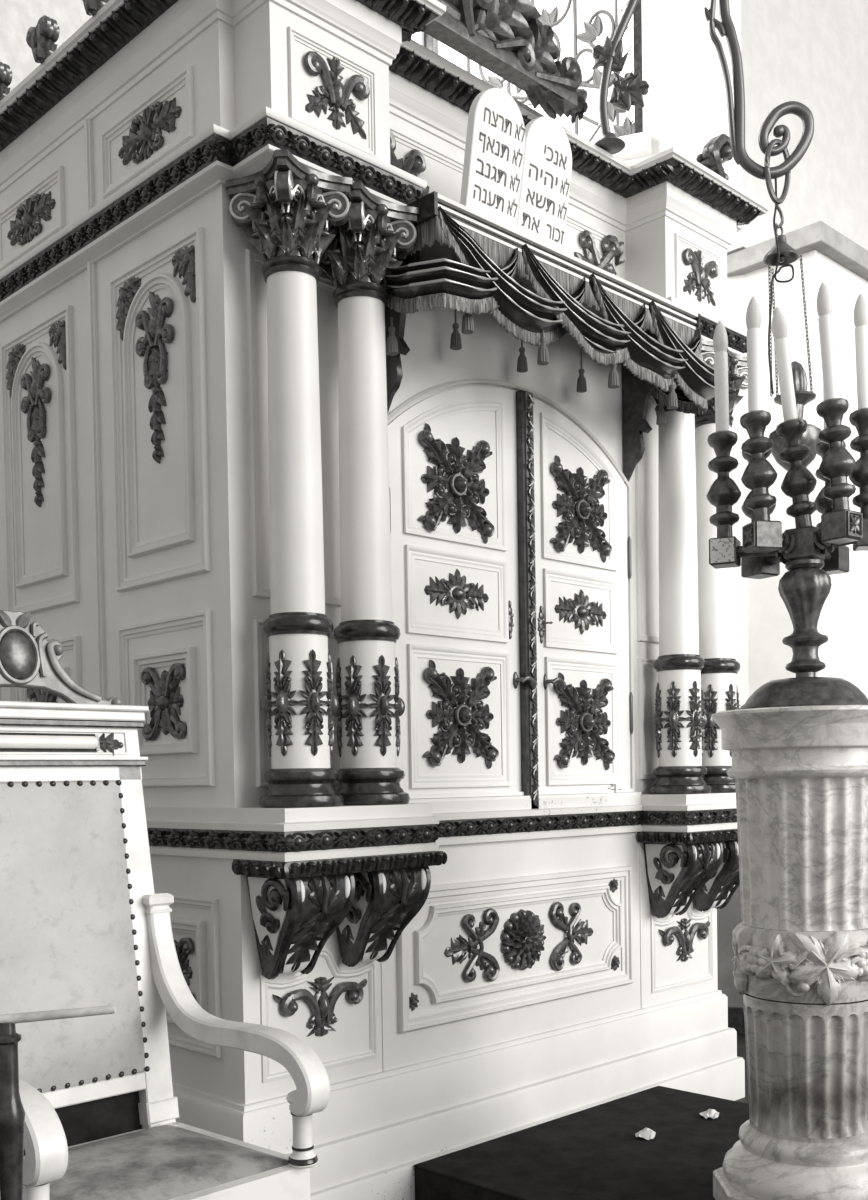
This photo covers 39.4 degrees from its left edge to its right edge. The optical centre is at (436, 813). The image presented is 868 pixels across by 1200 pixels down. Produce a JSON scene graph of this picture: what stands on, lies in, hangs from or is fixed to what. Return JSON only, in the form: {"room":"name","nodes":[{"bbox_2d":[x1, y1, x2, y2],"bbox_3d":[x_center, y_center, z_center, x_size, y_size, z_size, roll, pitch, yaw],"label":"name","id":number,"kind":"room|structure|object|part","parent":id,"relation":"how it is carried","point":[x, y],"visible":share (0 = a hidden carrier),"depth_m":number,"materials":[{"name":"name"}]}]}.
{"room":"house of worship","nodes":[
{"label":"house of worship","id":0,"kind":"room"},
{"bbox_2d":[0,0,91,91],"bbox_3d":[-2.784,-2.326,4.392,6.350,7.000,0.200,-2,2,-45],"label":"wall","id":1,"kind":"structure","parent":0,"point":[16,16],"depth_m":5.23,"materials":[{"name":"grey paint"}]},
{"bbox_2d":[412,0,748,707],"bbox_3d":[0.271,-3.004,6.308,2.620,5.850,0.250,0,2,21],"label":"wall","id":2,"kind":"structure","parent":0,"point":[671,29],"depth_m":5.81,"materials":[{"name":"white paint"}]},
{"bbox_2d":[424,0,651,160],"bbox_3d":[0.467,-4.160,6.115,1.235,1.935,0.220,0,2,21],"label":"window","id":3,"kind":"structure","parent":2,"relation":"in","point":[578,26],"depth_m":6.08,"materials":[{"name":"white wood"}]},
{"bbox_3d":[0.457,-3.236,6.075,1.235,0.090,0.080,0,2,21],"label":"sill","id":4,"kind":"part","parent":3,"relation":"part of","materials":[{"name":"white paint"}]},
{"bbox_2d":[735,1034,748,1103],"bbox_3d":[-0.801,1.200,4.141,8.600,0.100,9.000,-2,2,-45],"label":"floor","id":5,"kind":"structure","parent":0,"point":[741,1042],"depth_m":5.41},
{"bbox_2d":[0,1005,115,1199],"bbox_3d":[-0.660,0.756,1.921,0.236,0.904,0.234,-2,2,-45],"label":"table","id":6,"kind":"object","parent":5,"relation":"on","point":[12,1112],"visible":1,"depth_m":1.90,"materials":[{"name":"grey wood"}]},
{"bbox_3d":[-0.670,0.768,1.921,0.220,0.881,0.220,-2,2,-45],"label":"post","id":7,"kind":"part","parent":6,"relation":"part of","materials":[{"name":"brown wood"}]},
{"bbox_3d":[-0.648,0.322,1.909,0.285,0.036,0.017,-1,2,0],"label":"rail","id":8,"kind":"part","parent":6,"relation":"part of","materials":[{"name":"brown wood"}]},
{"bbox_2d":[0,610,330,1199],"bbox_3d":[-0.723,0.362,2.581,0.664,1.664,0.752,-2,2,-45],"label":"armchair","id":9,"kind":"object","parent":5,"relation":"on","point":[83,921],"visible":0.96,"depth_m":2.76,"materials":[{"name":"white wood"}]},
{"bbox_3d":[-0.711,0.689,2.158,0.066,0.156,0.066,-2,2,-45],"label":"arm post","id":10,"kind":"part","parent":9,"relation":"part of","materials":[{"name":"white wood"}]},
{"bbox_3d":[-0.887,0.433,2.334,0.067,0.438,0.632,-2,2,-43],"label":"arm","id":11,"kind":"part","parent":9,"relation":"part of","materials":[{"name":"white wood"}]},
{"bbox_3d":[-0.952,-0.161,2.791,0.618,0.188,0.094,-2,2,-45],"label":"rail","id":12,"kind":"part","parent":9,"relation":"part of","materials":[{"name":"white wood"}]},
{"bbox_3d":[-0.854,0.641,2.727,0.474,0.045,0.042,-2,2,-45],"label":"rail","id":13,"kind":"part","parent":9,"relation":"part of","materials":[{"name":"white wood"}]},
{"bbox_2d":[0,1125,288,1199],"bbox_3d":[-0.671,0.741,2.546,0.600,0.033,0.455,-2,2,-45],"label":"seat cushion","id":14,"kind":"object","parent":9,"relation":"on","point":[153,1162],"depth_m":2.52,"materials":[{"name":"leather"}]},
{"bbox_3d":[-0.713,0.315,2.927,0.085,0.866,0.173,-2,2,-45],"label":"post","id":15,"kind":"part","parent":9,"relation":"part of","materials":[{"name":"white wood"}]},
{"bbox_3d":[-0.669,0.803,2.546,0.642,0.097,0.498,-2,2,-45],"label":"seat frame","id":16,"kind":"part","parent":9,"relation":"part of","materials":[{"name":"white wood"}]},
{"bbox_3d":[-0.470,0.415,2.745,0.632,0.438,0.067,1,2,44],"label":"arm","id":17,"kind":"part","parent":9,"relation":"part of","materials":[{"name":"white wood"}]},
{"bbox_3d":[-0.286,0.670,2.578,0.066,0.156,0.066,-2,2,-45],"label":"arm post","id":18,"kind":"part","parent":9,"relation":"part of","materials":[{"name":"white wood"}]},
{"bbox_2d":[0,0,769,1199],"bbox_3d":[-0.151,-0.723,4.284,2.461,3.716,1.899,-2,2,-45],"label":"torah ark","id":19,"kind":"object","parent":5,"relation":"on","point":[382,498],"visible":0.98,"depth_m":3.55,"materials":[{"name":"white paint"}]},
{"bbox_3d":[-0.351,-0.067,3.141,0.220,0.101,0.220,-2,2,-45],"label":"moulding","id":20,"kind":"part","parent":19,"relation":"part of","materials":[{"name":"brown wood"}]},
{"bbox_3d":[-0.183,-0.074,3.307,0.220,0.101,0.220,-2,2,-45],"label":"moulding","id":21,"kind":"part","parent":19,"relation":"part of","materials":[{"name":"brown wood"}]},
{"bbox_3d":[-0.214,-1.702,4.326,2.345,0.105,1.716,-2,2,-45],"label":"cornice","id":22,"kind":"part","parent":19,"relation":"part of","materials":[{"name":"white paint"}]},
{"bbox_3d":[-0.206,-2.144,4.298,2.431,0.160,1.759,-2,2,-45],"label":"cornice","id":23,"kind":"part","parent":19,"relation":"part of","materials":[{"name":"white paint"}]},
{"bbox_2d":[385,250,419,414],"bbox_3d":[-0.102,-1.361,3.426,0.030,0.465,0.160,-2,2,-45],"label":"curtain","id":24,"kind":"object","parent":19,"relation":"hanging from","point":[394,374],"depth_m":3.43,"materials":[{"name":"grey fabric"}]},
{"bbox_2d":[409,993,418,1010],"bbox_3d":[-0.066,0.551,3.539,0.055,0.055,0.021,-2,2,-45],"label":"flower","id":25,"kind":"object","parent":19,"relation":"on","point":[413,997],"depth_m":3.54,"materials":[{"name":"black wood"}]},
{"bbox_3d":[0.062,-0.697,3.704,0.562,1.294,0.035,-2,2,-45],"label":"door","id":26,"kind":"part","parent":19,"relation":"part of","materials":[{"name":"white paint"}]},
{"bbox_3d":[0.272,-0.715,3.907,1.197,1.325,0.020,-2,2,-45],"label":"door architrave","id":27,"kind":"part","parent":19,"relation":"part of","materials":[{"name":"white paint"}]},
{"bbox_3d":[0.236,-0.618,3.862,0.036,0.124,0.010,-2,2,-45],"label":"keyhole plate","id":28,"kind":"part","parent":19,"relation":"part of","materials":[{"name":"brown metal"}]},
{"bbox_2d":[460,88,571,250],"bbox_3d":[0.238,-1.844,3.486,0.422,0.362,0.085,-2,2,-45],"label":"tablet","id":29,"kind":"object","parent":19,"relation":"on","point":[516,175],"visible":1,"depth_m":3.46,"materials":[{"name":"white stone"}]},
{"bbox_3d":[0.285,-0.427,3.885,0.066,0.059,0.049,-2,2,-45],"label":"handle","id":30,"kind":"part","parent":19,"relation":"part of","materials":[{"name":"brown metal"}]},
{"bbox_3d":[0.280,-0.052,3.909,1.230,0.011,0.040,-2,2,-45],"label":"door sill","id":31,"kind":"part","parent":19,"relation":"part of","materials":[{"name":"white paint"}]},
{"bbox_3d":[0.346,-0.620,3.970,0.036,0.124,0.010,-2,2,-45],"label":"keyhole plate","id":32,"kind":"part","parent":19,"relation":"part of","materials":[{"name":"brown metal"}]},
{"bbox_3d":[0.391,-0.433,3.990,0.066,0.059,0.049,-2,2,-45],"label":"handle","id":33,"kind":"part","parent":19,"relation":"part of","materials":[{"name":"brown metal"}]},
{"bbox_3d":[0.486,-0.715,4.122,0.540,1.294,0.035,-2,2,-45],"label":"door","id":34,"kind":"part","parent":19,"relation":"part of","materials":[{"name":"white paint"}]},
{"bbox_2d":[608,878,617,892],"bbox_3d":[0.620,0.248,4.214,0.055,0.055,0.021,-2,2,-45],"label":"flower","id":35,"kind":"object","parent":19,"relation":"on","point":[612,882],"depth_m":4.21,"materials":[{"name":"black wood"}]},
{"bbox_2d":[611,955,619,970],"bbox_3d":[0.628,0.522,4.224,0.055,0.055,0.021,-2,2,-45],"label":"flower","id":36,"kind":"object","parent":19,"relation":"on","point":[615,959],"depth_m":4.22,"materials":[{"name":"black wood"}]},
{"bbox_2d":[622,363,656,482],"bbox_3d":[0.726,-1.397,4.242,0.030,0.465,0.160,-2,2,-45],"label":"curtain","id":37,"kind":"object","parent":19,"relation":"hanging from","point":[636,393],"depth_m":4.26,"materials":[{"name":"black fabric"}]},
{"bbox_3d":[0.876,-0.120,4.352,0.220,0.101,0.220,-2,2,-45],"label":"moulding","id":38,"kind":"part","parent":19,"relation":"part of","materials":[{"name":"brown wood"}]},
{"bbox_2d":[592,0,821,470],"bbox_3d":[0.817,-2.006,3.828,0.268,2.077,0.778,-2,2,-45],"label":"lamp","id":39,"kind":"object","parent":19,"relation":"attached to","point":[782,254],"depth_m":3.64,"materials":[{"name":"grey metal"}]},
{"bbox_3d":[0.792,-2.478,3.819,0.248,1.131,0.748,-2,2,-45],"label":"lamp bracket","id":40,"kind":"part","parent":39,"relation":"part of","materials":[{"name":"grey metal"}]},
{"bbox_3d":[0.862,-2.270,3.632,0.112,0.633,0.035,-1,2,1],"label":"split stem","id":41,"kind":"part","parent":39,"relation":"part of","materials":[{"name":"grey metal"}]},
{"bbox_3d":[1.002,-1.458,3.637,0.009,0.412,0.018,-1,2,0],"label":"chain","id":42,"kind":"part","parent":39,"relation":"part of","materials":[{"name":"grey metal"}]},
{"bbox_3d":[1.037,-1.462,3.711,0.027,0.409,0.009,-2,2,-33],"label":"chain","id":43,"kind":"part","parent":39,"relation":"part of","materials":[{"name":"grey metal"}]},
{"bbox_3d":[1.028,-1.588,3.631,0.078,0.660,0.059,-2,2,-45],"label":"electric cord","id":44,"kind":"part","parent":39,"relation":"part of","materials":[{"name":"black plastic"}]},
{"bbox_3d":[1.040,-1.675,3.655,0.024,0.024,0.023,-2,2,-45],"label":"cap knob","id":45,"kind":"part","parent":39,"relation":"part of","materials":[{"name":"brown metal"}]},
{"bbox_3d":[1.085,-1.225,3.668,0.124,0.076,0.124,-2,2,-45],"label":"drip dish","id":46,"kind":"part","parent":39,"relation":"part of","materials":[{"name":"brown metal"}]},
{"bbox_3d":[1.087,-1.083,3.672,0.160,0.232,0.160,-2,2,-45],"label":"lamp shade","id":47,"kind":"part","parent":39,"relation":"part of","materials":[{"name":"brown metal"}]},
{"bbox_3d":[1.113,-1.468,3.646,0.037,0.428,0.008,0,2,20],"label":"chain","id":48,"kind":"part","parent":39,"relation":"part of","materials":[{"name":"grey metal"}]},
{"bbox_3d":[1.044,-0.128,4.517,0.220,0.101,0.220,-2,2,-45],"label":"moulding","id":49,"kind":"part","parent":19,"relation":"part of","materials":[{"name":"brown wood"}]},
{"bbox_2d":[414,1086,748,1199],"bbox_3d":[1.030,1.068,3.203,1.199,0.155,1.900,-2,2,-45],"label":"carpeted step","id":50,"kind":"structure","parent":5,"relation":"on","point":[593,1153],"depth_m":3.50,"materials":[{"name":"carpet"}]},
{"bbox_2d":[635,1128,655,1139],"bbox_3d":[0.634,0.971,3.680,0.060,0.024,0.072,-2,2,-28],"label":"paper scrap","id":51,"kind":"object","parent":50,"relation":"on","point":[646,1133],"visible":1,"depth_m":3.67,"materials":[{"name":"white paper"}]},
{"bbox_2d":[700,1109,718,1118],"bbox_3d":[0.876,0.962,3.890,0.060,0.024,0.072,-2,2,-28],"label":"paper scrap","id":52,"kind":"object","parent":50,"relation":"on","point":[710,1113],"visible":1,"depth_m":3.88,"materials":[{"name":"white paper"}]},
{"bbox_2d":[712,705,867,1199],"bbox_3d":[0.932,0.369,3.041,0.460,1.256,0.460,-1,2,3],"label":"marble pedestal","id":53,"kind":"object","parent":50,"relation":"on","point":[800,773],"visible":1,"depth_m":2.90,"materials":[{"name":"white stone"}]},
{"bbox_2d":[706,282,867,708],"bbox_3d":[0.901,-0.768,3.016,0.394,1.018,0.337,-1,2,-11],"label":"candelabrum","id":54,"kind":"object","parent":53,"relation":"on","point":[810,554],"visible":1,"depth_m":2.97,"materials":[{"name":"brown metal"}]},
{"bbox_2d":[713,320,728,431],"bbox_3d":[0.723,-1.107,3.080,0.038,0.294,0.038,-2,2,-45],"label":"candle","id":55,"kind":"object","parent":54,"relation":"on","point":[720,338],"depth_m":3.07,"materials":[{"name":"white wax"}]},
{"bbox_2d":[706,430,740,537],"bbox_3d":[0.732,-0.833,3.088,0.087,0.270,0.087,-3,2,-45],"label":"candle holder","id":56,"kind":"object","parent":54,"relation":"on","point":[724,492],"depth_m":3.06,"materials":[{"name":"brown metal"}]},
{"bbox_2d":[746,296,761,411],"bbox_3d":[0.778,-1.121,2.970,0.038,0.294,0.038,-2,2,-45],"label":"candle","id":57,"kind":"object","parent":54,"relation":"on","point":[753,313],"depth_m":2.96,"materials":[{"name":"white wax"}]},
{"bbox_2d":[740,410,777,520],"bbox_3d":[0.792,-0.848,2.978,0.087,0.270,0.087,-6,2,-45],"label":"candle holder","id":58,"kind":"object","parent":54,"relation":"on","point":[759,474],"depth_m":2.95,"materials":[{"name":"brown metal"}]},
{"bbox_2d":[772,307,797,420],"bbox_3d":[0.863,-1.108,3.001,0.055,0.294,0.055,-2,2,-45],"label":"candle","id":59,"kind":"object","parent":54,"relation":"on","point":[779,325],"depth_m":2.99,"materials":[{"name":"white wax"}]},
{"bbox_2d":[776,418,817,527],"bbox_3d":[0.897,-0.838,3.008,0.087,0.270,0.087,-9,2,-44],"label":"candle holder","id":60,"kind":"object","parent":54,"relation":"on","point":[798,482],"depth_m":2.98,"materials":[{"name":"brown metal"}]},
{"bbox_3d":[0.919,-0.529,3.015,0.129,0.162,0.127,-2,2,-45],"label":"gadrooned bulb","id":61,"kind":"part","parent":54,"relation":"part of","materials":[{"name":"brown metal"}]},
{"bbox_2d":[816,282,838,399],"bbox_3d":[0.942,-1.131,2.915,0.047,0.294,0.047,-2,2,-45],"label":"candle","id":62,"kind":"object","parent":54,"relation":"on","point":[824,299],"depth_m":2.90,"materials":[{"name":"white wax"}]},
{"bbox_2d":[814,441,845,527],"bbox_3d":[1.019,-0.824,3.129,0.087,0.270,0.087,-2,2,-45],"label":"candle holder","id":63,"kind":"object","parent":54,"relation":"on","point":[824,505],"depth_m":3.11,"materials":[{"name":"brown metal"}]},
{"bbox_2d":[816,398,855,510],"bbox_3d":[0.966,-0.859,2.922,0.087,0.270,0.087,-7,2,-44],"label":"candle holder","id":64,"kind":"object","parent":54,"relation":"on","point":[837,464],"depth_m":2.90,"materials":[{"name":"brown metal"}]},
{"bbox_2d":[849,407,867,517],"bbox_3d":[1.058,-0.854,2.978,0.087,0.270,0.087,-4,2,-45],"label":"candle holder","id":65,"kind":"object","parent":54,"relation":"on","point":[858,418],"depth_m":2.96,"materials":[{"name":"brown metal"}]},
{"bbox_2d":[854,293,867,408],"bbox_3d":[1.045,-1.128,2.970,0.040,0.294,0.040,-2,2,-45],"label":"candle","id":66,"kind":"object","parent":54,"relation":"on","point":[861,306],"depth_m":2.96,"materials":[{"name":"white wax"}]},
{"bbox_3d":[0.940,0.853,3.054,0.428,0.153,0.428,-2,2,-45],"label":"moulding","id":67,"kind":"part","parent":53,"relation":"part of","materials":[{"name":"stone"}]},
{"bbox_2d":[701,0,867,254],"bbox_3d":[1.402,-4.331,7.126,2.130,3.280,2.160,-2,2,-45],"label":"wall","id":68,"kind":"structure","parent":0,"point":[813,54],"depth_m":6.04,"materials":[{"name":"grey paint"}]},
{"bbox_2d":[745,250,867,697],"bbox_3d":[1.679,-0.792,7.059,2.050,3.640,2.300,-2,2,-45],"label":"wall","id":69,"kind":"structure","parent":0,"point":[843,618],"depth_m":5.67,"materials":[{"name":"white paint"}]},
{"bbox_2d":[717,885,743,1006],"bbox_3d":[0.328,0.494,6.402,2.620,1.150,0.254,0,2,21],"label":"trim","id":70,"kind":"structure","parent":69,"relation":"attached to","point":[728,917],"depth_m":5.87,"materials":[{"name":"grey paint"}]},
{"bbox_2d":[728,1007,744,1034],"bbox_3d":[0.289,1.008,6.291,2.620,0.130,0.020,0,2,21],"label":"baseboard","id":71,"kind":"structure","parent":69,"relation":"attached to","point":[736,1021],"depth_m":5.84,"materials":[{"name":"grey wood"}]},
{"bbox_2d":[727,221,867,280],"bbox_3d":[1.641,-2.639,6.970,2.115,0.090,2.345,-2,2,-45],"label":"trim","id":72,"kind":"structure","parent":69,"relation":"attached to","point":[819,236],"depth_m":5.58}
]}

